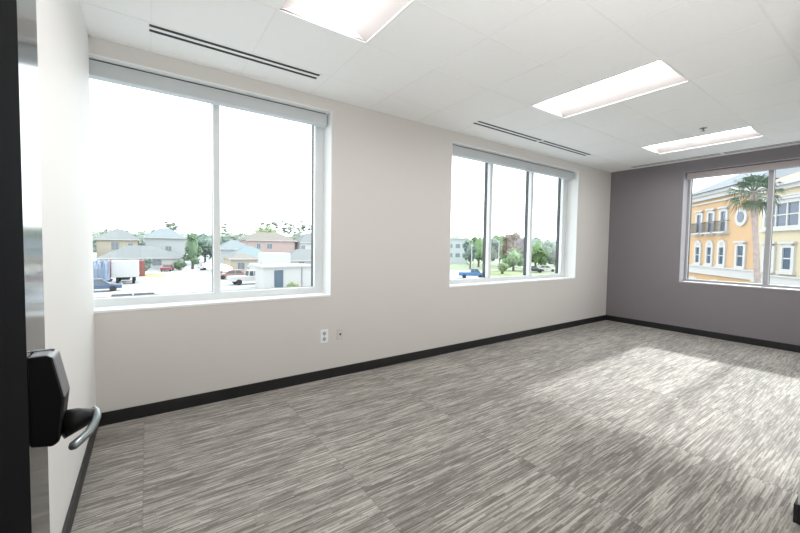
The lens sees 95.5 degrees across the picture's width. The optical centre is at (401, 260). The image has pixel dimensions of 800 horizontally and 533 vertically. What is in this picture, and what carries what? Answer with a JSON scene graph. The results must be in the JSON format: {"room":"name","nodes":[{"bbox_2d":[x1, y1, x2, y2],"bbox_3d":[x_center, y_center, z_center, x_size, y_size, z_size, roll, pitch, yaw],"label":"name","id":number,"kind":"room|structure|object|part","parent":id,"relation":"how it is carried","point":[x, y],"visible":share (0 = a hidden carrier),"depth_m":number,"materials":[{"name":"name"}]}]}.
{"room":"empty office room","nodes":[
{"label":"empty office room","id":0,"kind":"room"},
{"bbox_2d":[36,0,95,532],"bbox_3d":[-0.884,-0.122,0.455,0.300,2.840,4.900,-1,3,-35],"label":"wall","id":1,"kind":"structure","parent":0,"point":[62,35],"depth_m":1.72,"materials":[{"name":"paint"}]},
{"bbox_2d":[17,0,100,532],"bbox_3d":[-0.614,-0.008,0.571,0.162,2.590,0.858,-1,3,-35],"label":"door","id":2,"kind":"structure","parent":1,"relation":"in","point":[49,417],"depth_m":0.81,"materials":[{"name":"silver metal"}]},
{"bbox_3d":[-0.720,0.380,0.837,0.031,0.039,0.149,0,3,-25],"label":"lever","id":3,"kind":"part","parent":2,"relation":"part of","materials":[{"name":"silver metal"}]},
{"bbox_2d":[61,426,97,532],"bbox_3d":[-1.335,1.205,1.399,0.012,0.095,2.928,-1,3,-35],"label":"baseboard","id":4,"kind":"structure","parent":1,"relation":"attached to","point":[69,519],"depth_m":1.87,"materials":[{"name":"rubber"}]},
{"bbox_2d":[88,36,610,412],"bbox_3d":[0.614,-0.278,4.710,7.635,2.840,0.360,-1,3,-35],"label":"wall","id":5,"kind":"structure","parent":0,"point":[391,294],"depth_m":3.79,"materials":[{"name":"paint"}]},
{"bbox_2d":[89,53,331,312],"bbox_3d":[-1.532,-0.544,3.157,1.854,1.802,0.309,-1,3,-35],"label":"window","id":6,"kind":"structure","parent":5,"relation":"in","point":[321,151],"depth_m":3.26,"materials":[{"name":"metal"}]},
{"bbox_3d":[-1.606,-0.556,3.267,1.850,1.790,0.043,-1,3,-35],"label":"frame","id":7,"kind":"part","parent":6,"relation":"part of","materials":[{"name":"metal"}]},
{"bbox_2d":[89,58,326,127],"bbox_3d":[-1.505,-1.377,3.087,1.815,0.116,0.093,-1,3,-35],"label":"roller shade","id":8,"kind":"object","parent":6,"relation":"attached to","point":[98,70],"visible":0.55,"depth_m":2.94,"materials":[{"name":"fabric"}]},
{"bbox_3d":[-1.573,-0.554,3.219,1.850,1.790,0.050,-1,3,-35],"label":"frame","id":9,"kind":"part","parent":6,"relation":"part of","materials":[{"name":"metal"}]},
{"bbox_2d":[320,329,327,342],"bbox_3d":[-0.760,0.742,3.575,0.082,0.132,0.010,-1,3,-35],"label":"power outlet","id":10,"kind":"object","parent":5,"relation":"attached to","point":[323,333],"visible":1,"depth_m":3.57,"materials":[{"name":"white plastic"}]},
{"bbox_2d":[337,328,342,339],"bbox_3d":[-0.619,0.740,3.674,0.070,0.116,0.008,-1,3,-35],"label":"outlet","id":11,"kind":"object","parent":5,"relation":"attached to","point":[340,330],"visible":1,"depth_m":3.67,"materials":[{"name":"beige plastic"}]},
{"bbox_2d":[98,315,605,426],"bbox_3d":[0.823,1.100,4.701,7.335,0.095,0.012,-1,3,-35],"label":"baseboard","id":12,"kind":"structure","parent":5,"relation":"attached to","point":[121,415],"depth_m":3.44,"materials":[{"name":"rubber"}]},
{"bbox_2d":[449,141,578,287],"bbox_3d":[1.692,-0.585,5.413,2.865,1.792,0.309,-1,3,-35],"label":"window","id":13,"kind":"structure","parent":5,"relation":"in","point":[567,199],"depth_m":5.75,"materials":[{"name":"metal"}]},
{"bbox_3d":[1.649,-0.594,5.473,2.865,1.780,0.050,-1,3,-35],"label":"frame","id":14,"kind":"part","parent":13,"relation":"part of","materials":[{"name":"metal"}]},
{"bbox_3d":[1.616,-0.597,5.521,2.865,1.780,0.043,-1,3,-35],"label":"frame","id":15,"kind":"part","parent":13,"relation":"part of","materials":[{"name":"metal"}]},
{"bbox_2d":[452,144,573,179],"bbox_3d":[1.717,-1.410,5.342,2.830,0.121,0.093,-1,3,-35],"label":"roller shade","id":16,"kind":"object","parent":13,"relation":"attached to","point":[457,151],"visible":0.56,"depth_m":5.15,"materials":[{"name":"fabric"}]},
{"bbox_2d":[71,320,799,532],"bbox_3d":[2.234,1.309,2.775,7.835,0.120,5.400,-1,3,-35],"label":"floor","id":17,"kind":"structure","parent":0,"point":[605,426],"depth_m":2.38,"materials":[{"name":"carpet"}]},
{"bbox_2d":[78,0,799,171],"bbox_3d":[2.227,-1.587,2.692,7.995,0.206,5.400,-1,3,-35],"label":"ceiling","id":18,"kind":"structure","parent":0,"point":[453,65],"depth_m":2.72,"materials":[{"name":"tile"}]},
{"bbox_2d":[148,23,320,79],"bbox_3d":[-1.180,-1.572,2.725,1.181,0.063,0.110,-1,3,-35],"label":"ceiling vent","id":19,"kind":"object","parent":18,"relation":"in","point":[152,28],"visible":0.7,"depth_m":2.66,"materials":[{"name":"white metal"}]},
{"bbox_2d":[277,0,414,43],"bbox_3d":[-0.174,-1.550,1.907,0.620,0.118,1.125,-1,3,-35],"label":"ceiling light","id":20,"kind":"object","parent":18,"relation":"attached to","point":[359,20],"visible":0.97,"depth_m":2.29,"materials":[{"name":"white plastic"}]},
{"bbox_2d":[472,121,541,141],"bbox_3d":[1.331,-1.606,4.452,1.205,0.063,0.110,-1,3,-35],"label":"ceiling vent","id":21,"kind":"object","parent":18,"relation":"in","point":[480,123],"visible":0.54,"depth_m":4.42,"materials":[{"name":"white metal"}]},
{"bbox_2d":[538,140,591,155],"bbox_3d":[2.336,-1.620,5.155,1.200,0.063,0.110,-1,3,-35],"label":"ceiling vent","id":22,"kind":"object","parent":18,"relation":"in","point":[545,142],"visible":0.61,"depth_m":5.14,"materials":[{"name":"white metal"}]},
{"bbox_2d":[531,59,689,117],"bbox_3d":[1.845,-1.578,3.320,0.590,0.118,1.125,-1,3,-35],"label":"ceiling light","id":23,"kind":"object","parent":18,"relation":"attached to","point":[657,75],"visible":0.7,"depth_m":3.33,"materials":[{"name":"white plastic"}]},
{"bbox_2d":[631,153,720,167],"bbox_3d":[4.311,-1.617,5.787,0.110,0.063,1.200,-1,3,-35],"label":"ceiling vent","id":24,"kind":"object","parent":18,"relation":"in","point":[716,153],"visible":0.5,"depth_m":5.74,"materials":[{"name":"grey metal"}]},
{"bbox_2d":[641,126,762,153],"bbox_3d":[3.881,-1.607,4.744,0.600,0.118,1.125,-1,3,-35],"label":"ceiling light","id":25,"kind":"object","parent":18,"relation":"attached to","point":[750,132],"visible":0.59,"depth_m":4.82,"materials":[{"name":"white plastic"}]},
{"bbox_2d":[723,141,799,153],"bbox_3d":[5.016,-1.564,4.781,0.110,0.063,1.200,-1,3,-35],"label":"ceiling vent","id":26,"kind":"object","parent":18,"relation":"in","point":[794,141],"visible":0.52,"depth_m":4.95,"materials":[{"name":"grey metal"}]},
{"bbox_2d":[606,144,799,345],"bbox_3d":[4.817,-0.255,5.676,0.360,2.840,3.600,-1,3,-35],"label":"wall","id":27,"kind":"structure","parent":0,"point":[645,220],"depth_m":5.96,"materials":[{"name":"paint"}]},
{"bbox_2d":[606,315,799,352],"bbox_3d":[4.690,1.122,5.561,0.012,0.095,3.016,-1,3,-35],"label":"baseboard","id":28,"kind":"structure","parent":27,"relation":"attached to","point":[752,341],"depth_m":5.52,"materials":[{"name":"rubber"}]},
{"bbox_2d":[679,157,799,290],"bbox_3d":[5.145,-0.496,5.151,0.309,1.759,1.866,-1,3,-35],"label":"window","id":29,"kind":"structure","parent":27,"relation":"in","point":[687,184],"depth_m":5.42,"materials":[{"name":"grey metal"}]},
{"bbox_2d":[687,159,799,179],"bbox_3d":[5.133,-1.315,5.087,0.093,0.101,1.831,-1,3,-35],"label":"roller shade","id":30,"kind":"object","parent":29,"relation":"attached to","point":[794,163],"visible":1,"depth_m":5.25,"materials":[{"name":"fabric"}]},
{"bbox_3d":[5.135,-1.362,5.085,0.081,0.006,1.820,-1,3,-35],"label":"mounting rail","id":31,"kind":"part","parent":30,"relation":"part of","materials":[{"name":"grey metal"}]},
{"bbox_2d":[798,474,799,504],"bbox_3d":[3.033,-0.097,1.256,7.635,2.840,2.000,-1,3,-35],"label":"wall","id":32,"kind":"structure","parent":0,"point":[799,474],"depth_m":1.78,"materials":[{"name":"paint"}]},
{"bbox_2d":[0,0,31,532],"bbox_3d":[-0.322,-0.050,0.125,0.241,2.740,0.190,-1,3,-35],"label":"trim","id":33,"kind":"structure","parent":32,"relation":"attached to","point":[15,491],"depth_m":0.23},
{"bbox_2d":[793,496,799,524],"bbox_3d":[4.278,1.252,2.292,4.437,0.095,1.872,-1,3,-35],"label":"baseboard","id":34,"kind":"structure","parent":32,"relation":"attached to","point":[796,508],"depth_m":1.78,"materials":[{"name":"rubber"}]},
{"label":"outside","id":35,"kind":"structure","parent":0,"visible":0},
{"bbox_2d":[93,252,533,296],"bbox_3d":[-1.414,2.156,88.740,420.000,0.300,380.000,-1,3,-35],"label":"ground","id":36,"kind":"structure","parent":35,"point":[175,281],"depth_m":51.42,"materials":[{"name":"concrete"}]},
{"bbox_2d":[92,232,98,250],"bbox_3d":[-117.996,-6.876,142.080,8.062,9.795,9.858,-1,3,-35],"label":"leafy tree","id":37,"kind":"object","parent":36,"relation":"on","point":[95,235],"visible":0.04,"depth_m":140.61,"materials":[{"name":"green plant"}]},
{"bbox_2d":[93,259,112,281],"bbox_3d":[-39.436,1.476,46.775,3.400,3.402,2.486,-1,3,-35],"label":"trailer","id":38,"kind":"object","parent":36,"relation":"on","point":[102,269],"visible":0.33,"depth_m":46.47,"materials":[{"name":"metal"}]},
{"bbox_2d":[93,228,117,248],"bbox_3d":[-102.052,-6.397,127.980,10.713,10.494,9.932,-1,3,-35],"label":"leafy tree","id":39,"kind":"object","parent":36,"relation":"on","point":[107,230],"visible":0.09,"depth_m":126.20,"materials":[{"name":"green plant"}]},
{"bbox_2d":[93,278,122,291],"bbox_3d":[-34.496,2.768,41.215,4.563,1.450,1.860,-1,3,-41],"label":"car","id":40,"kind":"object","parent":36,"relation":"on","point":[99,283],"visible":0.56,"depth_m":41.05,"materials":[{"name":"blue paint"}]},
{"bbox_2d":[93,229,139,259],"bbox_3d":[-67.394,-3.211,86.810,8.400,8.600,12.060,-1,3,-35],"label":"house","id":41,"kind":"structure","parent":36,"relation":"on","point":[116,239],"depth_m":82.19,"materials":[{"name":"grey"}]},
{"bbox_3d":[-64.617,-3.367,81.965,1.300,1.600,0.040,-1,3,-35],"label":"pane","id":42,"kind":"part","parent":41,"relation":"part of","materials":[{"name":"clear glass"}]},
{"bbox_2d":[111,260,138,283],"bbox_3d":[-38.636,1.469,51.040,2.900,3.100,6.230,-1,3,-35],"label":"box truck","id":43,"kind":"object","parent":36,"relation":"on","point":[120,269],"visible":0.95,"depth_m":48.53,"materials":[{"name":"white metal"}]},
{"bbox_2d":[106,260,144,275],"bbox_3d":[-45.615,1.209,60.136,5.200,2.650,2.460,-1,3,-35],"label":"shipping container","id":44,"kind":"object","parent":36,"relation":"on","point":[141,262],"visible":0.17,"depth_m":60.40,"materials":[{"name":"red metal"}]},
{"bbox_2d":[109,290,157,296],"bbox_3d":[-20.309,3.310,28.803,4.645,1.830,1.860,-1,3,-35],"label":"utility vehicle","id":45,"kind":"object","parent":36,"relation":"on","point":[138,292],"visible":0.16,"depth_m":27.97,"materials":[{"name":"white paint"}]},
{"bbox_2d":[95,245,181,268],"bbox_3d":[-56.529,-0.881,79.267,14.700,4.900,12.060,-1,3,-35],"label":"house","id":46,"kind":"structure","parent":36,"relation":"on","point":[160,256],"depth_m":76.34,"materials":[{"name":"grey"}]},
{"bbox_3d":[-51.275,0.376,76.231,1.600,1.200,0.040,-1,3,-35],"label":"pane","id":47,"kind":"part","parent":46,"relation":"part of","materials":[{"name":"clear glass"}]},
{"bbox_3d":[-49.663,0.651,77.423,3.400,2.200,0.080,-1,3,-35],"label":"garage door","id":48,"kind":"part","parent":46,"relation":"part of","materials":[{"name":"white"}]},
{"bbox_2d":[136,232,148,245],"bbox_3d":[-91.270,-5.708,128.982,8.021,9.360,7.525,-1,3,-35],"label":"leafy tree","id":49,"kind":"object","parent":36,"relation":"on","point":[140,236],"visible":0.25,"depth_m":126.89,"materials":[{"name":"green plant"}]},
{"bbox_2d":[140,258,152,270],"bbox_3d":[-50.045,0.707,71.194,2.401,2.636,2.182,-1,3,-35],"label":"shrub","id":50,"kind":"object","parent":36,"relation":"on","point":[148,261],"visible":0.65,"depth_m":71.00,"materials":[{"name":"green plant"}]},
{"bbox_2d":[139,273,164,277],"bbox_3d":[-46.181,2.431,62.308,9.669,0.050,16.310,-1,3,-35],"label":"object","id":51,"kind":"structure","parent":36,"relation":"on","point":[147,275],"depth_m":61.58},
{"bbox_2d":[143,228,186,261],"bbox_3d":[-60.179,-3.689,92.450,9.100,9.300,11.060,-1,3,-35],"label":"house","id":52,"kind":"structure","parent":36,"relation":"on","point":[167,239],"depth_m":89.07,"materials":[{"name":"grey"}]},
{"bbox_2d":[160,264,173,270],"bbox_3d":[-46.526,1.364,72.220,1.674,1.305,4.107,0,3,-22],"label":"car","id":53,"kind":"object","parent":36,"relation":"on","point":[164,267],"visible":1,"depth_m":71.01,"materials":[{"name":"red paint"}]},
{"bbox_2d":[164,221,172,228],"bbox_3d":[-105.002,-10.193,164.122,4.051,14.974,4.401,-1,3,-35],"label":"pine tree","id":54,"kind":"object","parent":36,"relation":"on","point":[167,224],"visible":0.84,"depth_m":162.99,"materials":[{"name":"green plant"}]},
{"bbox_2d":[171,222,178,230],"bbox_3d":[-109.654,-11.104,175.480,3.972,15.705,3.737,-1,3,-35],"label":"pine tree","id":55,"kind":"object","parent":36,"relation":"on","point":[173,223],"visible":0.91,"depth_m":174.72,"materials":[{"name":"green plant"}]},
{"bbox_2d":[172,259,186,269],"bbox_3d":[-45.334,0.820,74.279,2.590,2.300,2.261,-1,3,-35],"label":"shrub","id":56,"kind":"object","parent":36,"relation":"on","point":[178,265],"visible":1,"depth_m":73.80,"materials":[{"name":"green plant"}]},
{"bbox_2d":[182,267,211,271],"bbox_3d":[-41.009,1.826,78.652,11.551,0.050,20.353,-1,3,-35],"label":"trim","id":57,"kind":"structure","parent":36,"relation":"on","point":[184,268],"depth_m":76.49,"materials":[{"name":"white"}]},
{"bbox_2d":[181,228,202,268],"bbox_3d":[-44.868,-2.643,77.995,4.243,8.891,3.981,-1,3,-35],"label":"leafy tree","id":58,"kind":"object","parent":57,"relation":"on","point":[192,248],"visible":1,"depth_m":77.40,"materials":[{"name":"green plant"}]},
{"bbox_2d":[197,263,211,269],"bbox_3d":[-40.077,1.221,76.217,1.860,1.450,4.563,3,3,43],"label":"car","id":59,"kind":"object","parent":57,"relation":"on","point":[204,266],"visible":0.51,"depth_m":74.99,"materials":[{"name":"white paint"}]},
{"bbox_2d":[196,231,211,262],"bbox_3d":[-55.645,-3.949,104.162,7.298,8.990,6.978,-1,3,-35],"label":"leafy tree","id":60,"kind":"object","parent":36,"relation":"on","point":[206,240],"visible":0.69,"depth_m":102.75,"materials":[{"name":"green plant"}]},
{"bbox_2d":[210,235,226,244],"bbox_3d":[-62.558,-5.243,124.028,5.984,9.707,6.688,-1,3,-35],"label":"leafy tree","id":61,"kind":"object","parent":36,"relation":"on","point":[222,239],"visible":0.22,"depth_m":124.35,"materials":[{"name":"green plant"}]},
{"bbox_2d":[211,266,237,273],"bbox_3d":[-31.906,1.762,66.221,1.860,1.450,4.563,3,3,43],"label":"car","id":62,"kind":"object","parent":36,"relation":"on","point":[224,269],"visible":0.39,"depth_m":65.38,"materials":[{"name":"silver paint"}]},
{"bbox_2d":[221,223,228,235],"bbox_3d":[-79.766,-9.646,163.947,3.779,14.654,4.327,-1,3,-35],"label":"pine tree","id":63,"kind":"object","parent":36,"relation":"on","point":[224,227],"visible":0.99,"depth_m":163.35,"materials":[{"name":"green plant"}]},
{"bbox_2d":[222,232,239,241],"bbox_3d":[-65.232,-5.968,137.976,9.470,9.910,7.479,-1,3,-35],"label":"leafy tree","id":64,"kind":"object","parent":36,"relation":"on","point":[229,237],"visible":0.17,"depth_m":137.09,"materials":[{"name":"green plant"}]},
{"bbox_2d":[221,269,244,279],"bbox_3d":[-26.990,2.172,58.182,4.563,1.450,1.860,0,3,-21],"label":"car","id":65,"kind":"object","parent":36,"relation":"on","point":[230,272],"visible":0.56,"depth_m":57.45,"materials":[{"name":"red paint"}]},
{"bbox_2d":[220,240,246,264],"bbox_3d":[-45.536,-2.320,98.501,8.800,6.500,10.060,-1,3,-35],"label":"house","id":66,"kind":"structure","parent":36,"relation":"on","point":[227,247],"depth_m":94.50,"materials":[{"name":"blue"}]},
{"bbox_2d":[222,253,257,271],"bbox_3d":[-32.252,0.343,73.117,6.200,3.700,9.060,-1,3,-35],"label":"house","id":67,"kind":"structure","parent":36,"relation":"on","point":[238,261],"depth_m":69.85,"materials":[{"name":"beige paint"}]},
{"bbox_3d":[-30.593,0.975,69.363,1.200,1.200,0.040,-1,3,-35],"label":"pane","id":68,"kind":"part","parent":67,"relation":"part of","materials":[{"name":"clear glass"}]},
{"bbox_2d":[227,270,254,284],"bbox_3d":[-21.428,2.307,51.218,5.490,1.930,1.860,-1,3,-41],"label":"pickup truck","id":69,"kind":"object","parent":36,"relation":"on","point":[249,275],"visible":0.52,"depth_m":50.02,"materials":[{"name":"white paint"}]},
{"bbox_2d":[234,232,248,238],"bbox_3d":[-65.998,-7.183,152.178,8.276,11.129,10.078,-1,3,-35],"label":"leafy tree","id":70,"kind":"object","parent":36,"relation":"on","point":[239,235],"visible":0.15,"depth_m":151.17,"materials":[{"name":"green plant"}]},
{"bbox_2d":[226,246,264,256],"bbox_3d":[-36.253,-0.912,86.136,9.000,5.000,9.060,-1,3,-35],"label":"house","id":71,"kind":"structure","parent":36,"relation":"on","point":[249,250],"depth_m":84.39,"materials":[{"name":"teal"}]},
{"bbox_2d":[253,225,277,232],"bbox_3d":[-51.690,-7.248,137.346,9.617,12.926,11.398,-1,3,-35],"label":"leafy tree","id":72,"kind":"object","parent":36,"relation":"on","point":[268,229],"visible":0.09,"depth_m":135.75,"materials":[{"name":"green plant"}]},
{"bbox_2d":[239,232,296,252],"bbox_3d":[-42.316,-4.350,114.704,15.100,9.300,11.060,-1,3,-35],"label":"house","id":73,"kind":"structure","parent":36,"relation":"on","point":[267,242],"depth_m":111.29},
{"bbox_2d":[246,253,290,269],"bbox_3d":[-23.241,0.678,63.535,6.930,4.100,2.500,-1,3,-38],"label":"box truck","id":74,"kind":"object","parent":36,"relation":"on","point":[263,258],"visible":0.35,"depth_m":62.79,"materials":[{"name":"white metal"}]},
{"bbox_2d":[253,264,310,288],"bbox_3d":[-15.571,2.008,48.264,6.800,2.950,4.600,-1,3,-35],"label":"shed","id":75,"kind":"object","parent":36,"relation":"on","point":[266,275],"visible":0.82,"depth_m":46.44,"materials":[{"name":"white paint"}]},
{"bbox_3d":[-15.475,2.260,45.864,1.100,2.150,0.060,-1,3,-35],"label":"door","id":76,"kind":"part","parent":75,"relation":"part of","materials":[{"name":"blue"}]},
{"bbox_2d":[284,223,294,236],"bbox_3d":[-50.500,-9.556,163.855,5.205,15.363,3.578,-1,3,-35],"label":"pine tree","id":77,"kind":"object","parent":36,"relation":"on","point":[293,225],"visible":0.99,"depth_m":163.43,"materials":[{"name":"green plant"}]},
{"bbox_2d":[286,281,299,286],"bbox_3d":[-13.025,3.104,43.367,1.639,1.322,2.256,-1,3,-35],"label":"shrub","id":78,"kind":"object","parent":36,"relation":"on","point":[291,284],"visible":0.46,"depth_m":42.86,"materials":[{"name":"green plant"}]},
{"bbox_2d":[290,230,302,239],"bbox_3d":[-39.183,-6.211,139.284,8.642,11.069,6.669,-1,3,-35],"label":"leafy tree","id":79,"kind":"object","parent":36,"relation":"on","point":[296,236],"visible":0.05,"depth_m":137.64,"materials":[{"name":"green plant"}]},
{"bbox_2d":[288,249,310,264],"bbox_3d":[-24.255,-0.680,90.886,12.900,4.500,11.060,-1,3,-35],"label":"house","id":80,"kind":"structure","parent":36,"relation":"on","point":[298,256],"depth_m":86.65,"materials":[{"name":"grey"}]},
{"bbox_2d":[298,221,305,234],"bbox_3d":[-44.224,-9.917,163.365,3.582,16.314,4.655,-1,3,-35],"label":"pine tree","id":81,"kind":"object","parent":36,"relation":"on","point":[303,227],"visible":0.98,"depth_m":163.23,"materials":[{"name":"green plant"}]},
{"bbox_2d":[295,233,310,249],"bbox_3d":[-28.225,-4.472,121.513,15.200,9.400,10.060,-1,3,-35],"label":"house","id":82,"kind":"structure","parent":36,"relation":"on","point":[304,241],"depth_m":115.55,"materials":[{"name":"grey"}]},
{"bbox_2d":[92,227,555,257],"bbox_3d":[-40.860,-8.922,190.594,237.245,16.335,169.611,-1,3,-35],"label":"woodland","id":83,"kind":"object","parent":36,"relation":"on","point":[143,231],"visible":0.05,"depth_m":186.46,"materials":[{"name":"green plant"}]},
{"bbox_2d":[459,268,481,277],"bbox_3d":[12.948,2.294,66.210,4.941,1.737,1.674,1,2,8],"label":"pickup truck","id":84,"kind":"object","parent":36,"relation":"on","point":[474,272],"visible":0.85,"depth_m":65.50,"materials":[{"name":"blue paint"}]},
{"bbox_2d":[450,258,554,271],"bbox_3d":[47.003,-0.057,155.449,144.226,0.050,109.547,-1,3,-35],"label":"grass","id":85,"kind":"structure","parent":36,"relation":"on","point":[494,265],"depth_m":103.97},
{"bbox_2d":[450,238,468,263],"bbox_3d":[18.462,-3.348,122.234,7.800,8.500,8.600,1,2,8],"label":"block building","id":86,"kind":"structure","parent":85,"relation":"on","point":[456,247],"depth_m":118.20,"materials":[{"name":"white concrete"}]},
{"bbox_2d":[462,241,477,268],"bbox_3d":[17.414,-1.611,92.251,4.043,7.513,4.371,1,2,2],"label":"leafy tree","id":87,"kind":"object","parent":85,"relation":"on","point":[468,247],"visible":0.99,"depth_m":91.28,"materials":[{"name":"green plant"}]},
{"bbox_2d":[469,234,482,266],"bbox_3d":[21.735,-2.825,101.095,5.982,9.328,5.938,0,2,-12],"label":"leafy tree","id":88,"kind":"object","parent":85,"relation":"on","point":[478,243],"visible":0.53,"depth_m":99.93,"materials":[{"name":"green plant"}]},
{"bbox_2d":[482,236,500,262],"bbox_3d":[27.061,-3.083,112.063,5.980,9.088,6.397,-1,3,-35],"label":"leafy tree","id":89,"kind":"object","parent":85,"relation":"on","point":[495,246],"visible":0.41,"depth_m":110.58,"materials":[{"name":"green plant"}]},
{"bbox_2d":[493,233,505,263],"bbox_3d":[33.780,-4.401,123.961,7.010,10.929,6.335,-1,3,-35],"label":"leafy tree","id":90,"kind":"object","parent":85,"relation":"on","point":[500,238],"visible":0.43,"depth_m":122.44,"materials":[{"name":"green plant"}]},
{"bbox_2d":[500,231,520,256],"bbox_3d":[30.310,-3.310,100.859,5.424,10.573,5.837,-1,3,-35],"label":"leafy tree","id":91,"kind":"object","parent":85,"relation":"on","point":[509,240],"visible":0.87,"depth_m":99.66,"materials":[{"name":"orange plant"}]},
{"bbox_2d":[502,248,523,270],"bbox_3d":[27.141,-0.365,88.448,6.375,5.640,4.670,-1,3,-35],"label":"leafy tree","id":92,"kind":"object","parent":85,"relation":"on","point":[513,258],"visible":0.99,"depth_m":87.42,"materials":[{"name":"green plant"}]},
{"bbox_2d":[515,239,523,258],"bbox_3d":[36.520,-3.221,112.921,5.677,9.576,6.334,-1,3,-35],"label":"leafy tree","id":93,"kind":"object","parent":85,"relation":"on","point":[520,242],"visible":0.3,"depth_m":111.55,"materials":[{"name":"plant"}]},
{"bbox_2d":[523,239,548,266],"bbox_3d":[33.994,-1.574,92.347,5.953,7.930,5.704,-1,3,-35],"label":"leafy tree","id":94,"kind":"object","parent":85,"relation":"on","point":[539,256],"visible":0.79,"depth_m":91.02,"materials":[{"name":"green plant"}]},
{"bbox_2d":[537,265,554,271],"bbox_3d":[35.181,1.853,88.226,4.563,1.450,1.860,2,2,17],"label":"car","id":95,"kind":"object","parent":85,"relation":"on","point":[546,267],"visible":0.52,"depth_m":87.49,"materials":[{"name":"white paint"}]},
{"bbox_2d":[542,239,555,264],"bbox_3d":[40.962,-2.090,103.041,5.760,8.277,7.689,-1,3,-35],"label":"leafy tree","id":96,"kind":"object","parent":85,"relation":"on","point":[551,257],"visible":0.52,"depth_m":101.55,"materials":[{"name":"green plant"}]},
{"bbox_2d":[548,241,555,265],"bbox_3d":[49.291,-2.266,115.321,6.245,7.855,6.197,-1,3,-35],"label":"leafy tree","id":97,"kind":"object","parent":85,"relation":"on","point":[552,246],"visible":0.08,"depth_m":114.68,"materials":[{"name":"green plant"}]},
{"bbox_2d":[490,271,554,276],"bbox_3d":[26.964,2.978,75.593,35.175,0.050,24.780,-1,3,-35],"label":"grass","id":98,"kind":"structure","parent":36,"relation":"on","point":[493,273],"depth_m":80.16,"materials":[{"name":"green plant"}]},
{"bbox_2d":[497,261,509,273],"bbox_3d":[21.494,1.451,77.096,2.434,2.807,2.830,1,2,4],"label":"leafy tree","id":99,"kind":"object","parent":98,"relation":"on","point":[502,267],"visible":0.99,"depth_m":76.30,"materials":[{"name":"green plant"}]},
{"bbox_2d":[531,266,544,272],"bbox_3d":[30.577,1.951,84.227,4.563,1.450,1.860,1,2,11],"label":"car","id":100,"kind":"object","parent":98,"relation":"on","point":[533,268],"visible":0.58,"depth_m":83.33,"materials":[{"name":"black paint"}]},
{"bbox_2d":[688,167,799,285],"bbox_3d":[36.394,-2.761,33.191,12.850,15.300,31.900,1,2,14],"label":"apartment building","id":101,"kind":"structure","parent":36,"relation":"on","point":[721,249],"depth_m":32.75,"materials":[{"name":"orange paint"}]},
{"bbox_3d":[31.864,-3.506,39.214,0.540,1.050,1.708,1,2,14],"label":"balcony railing","id":102,"kind":"part","parent":101,"relation":"part of","materials":[{"name":"metal"}]},
{"bbox_3d":[32.065,-0.648,39.277,0.040,1.600,0.720,1,2,14],"label":"pane","id":103,"kind":"part","parent":101,"relation":"part of","materials":[{"name":"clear glass"}]},
{"bbox_3d":[32.115,-4.000,39.137,0.040,1.850,0.780,1,2,14],"label":"pane","id":104,"kind":"part","parent":101,"relation":"part of","materials":[{"name":"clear glass"}]},
{"bbox_3d":[31.358,-3.427,37.146,0.540,1.050,1.708,1,2,14],"label":"balcony railing","id":105,"kind":"part","parent":101,"relation":"part of","materials":[{"name":"metal"}]},
{"bbox_3d":[31.558,-0.569,37.210,0.040,1.600,0.720,1,2,14],"label":"pane","id":106,"kind":"part","parent":101,"relation":"part of","materials":[{"name":"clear glass"}]},
{"bbox_3d":[31.609,-3.921,37.070,0.040,1.850,0.780,1,2,14],"label":"pane","id":107,"kind":"part","parent":101,"relation":"part of","materials":[{"name":"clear glass"}]},
{"bbox_3d":[31.078,-0.494,35.249,0.040,1.600,0.720,1,2,14],"label":"pane","id":108,"kind":"part","parent":101,"relation":"part of","materials":[{"name":"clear glass"}]},
{"bbox_3d":[30.865,-3.351,35.137,0.540,1.050,1.708,1,2,14],"label":"balcony railing","id":109,"kind":"part","parent":101,"relation":"part of","materials":[{"name":"metal"}]},
{"bbox_3d":[31.116,-3.844,35.061,0.040,1.850,0.780,1,2,14],"label":"pane","id":110,"kind":"part","parent":101,"relation":"part of","materials":[{"name":"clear glass"}]},
{"bbox_3d":[37.935,-6.413,38.495,12.550,1.100,20.600,1,2,14],"label":"cornice","id":111,"kind":"part","parent":101,"relation":"part of","materials":[{"name":"white stone"}]},
{"bbox_3d":[30.424,-0.423,32.579,0.040,1.800,0.850,1,2,14],"label":"pane","id":112,"kind":"part","parent":101,"relation":"part of","materials":[{"name":"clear glass"}]},
{"bbox_3d":[30.381,-3.927,32.590,0.040,0.960,0.900,1,2,14],"label":"pane","id":113,"kind":"part","parent":101,"relation":"part of","materials":[{"name":"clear glass"}]},
{"bbox_3d":[34.080,-5.177,23.465,12.850,1.170,11.500,1,2,14],"label":"wing cornice","id":114,"kind":"part","parent":101,"relation":"part of","materials":[{"name":"white stone"}]},
{"bbox_3d":[28.920,-3.490,27.576,0.040,1.700,3.300,1,2,14],"label":"pane","id":115,"kind":"part","parent":101,"relation":"part of","materials":[{"name":"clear glass"}]},
{"bbox_3d":[28.692,-0.165,26.986,0.040,1.600,0.800,1,2,14],"label":"pane","id":116,"kind":"part","parent":101,"relation":"part of","materials":[{"name":"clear glass"}]},
{"bbox_2d":[722,173,786,283],"bbox_3d":[22.229,-0.235,23.100,3.396,10.694,3.362,-1,3,-35],"label":"palm tree","id":117,"kind":"object","parent":36,"relation":"on","point":[754,203],"visible":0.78,"depth_m":22.86,"materials":[{"name":"green plant"}]}
]}

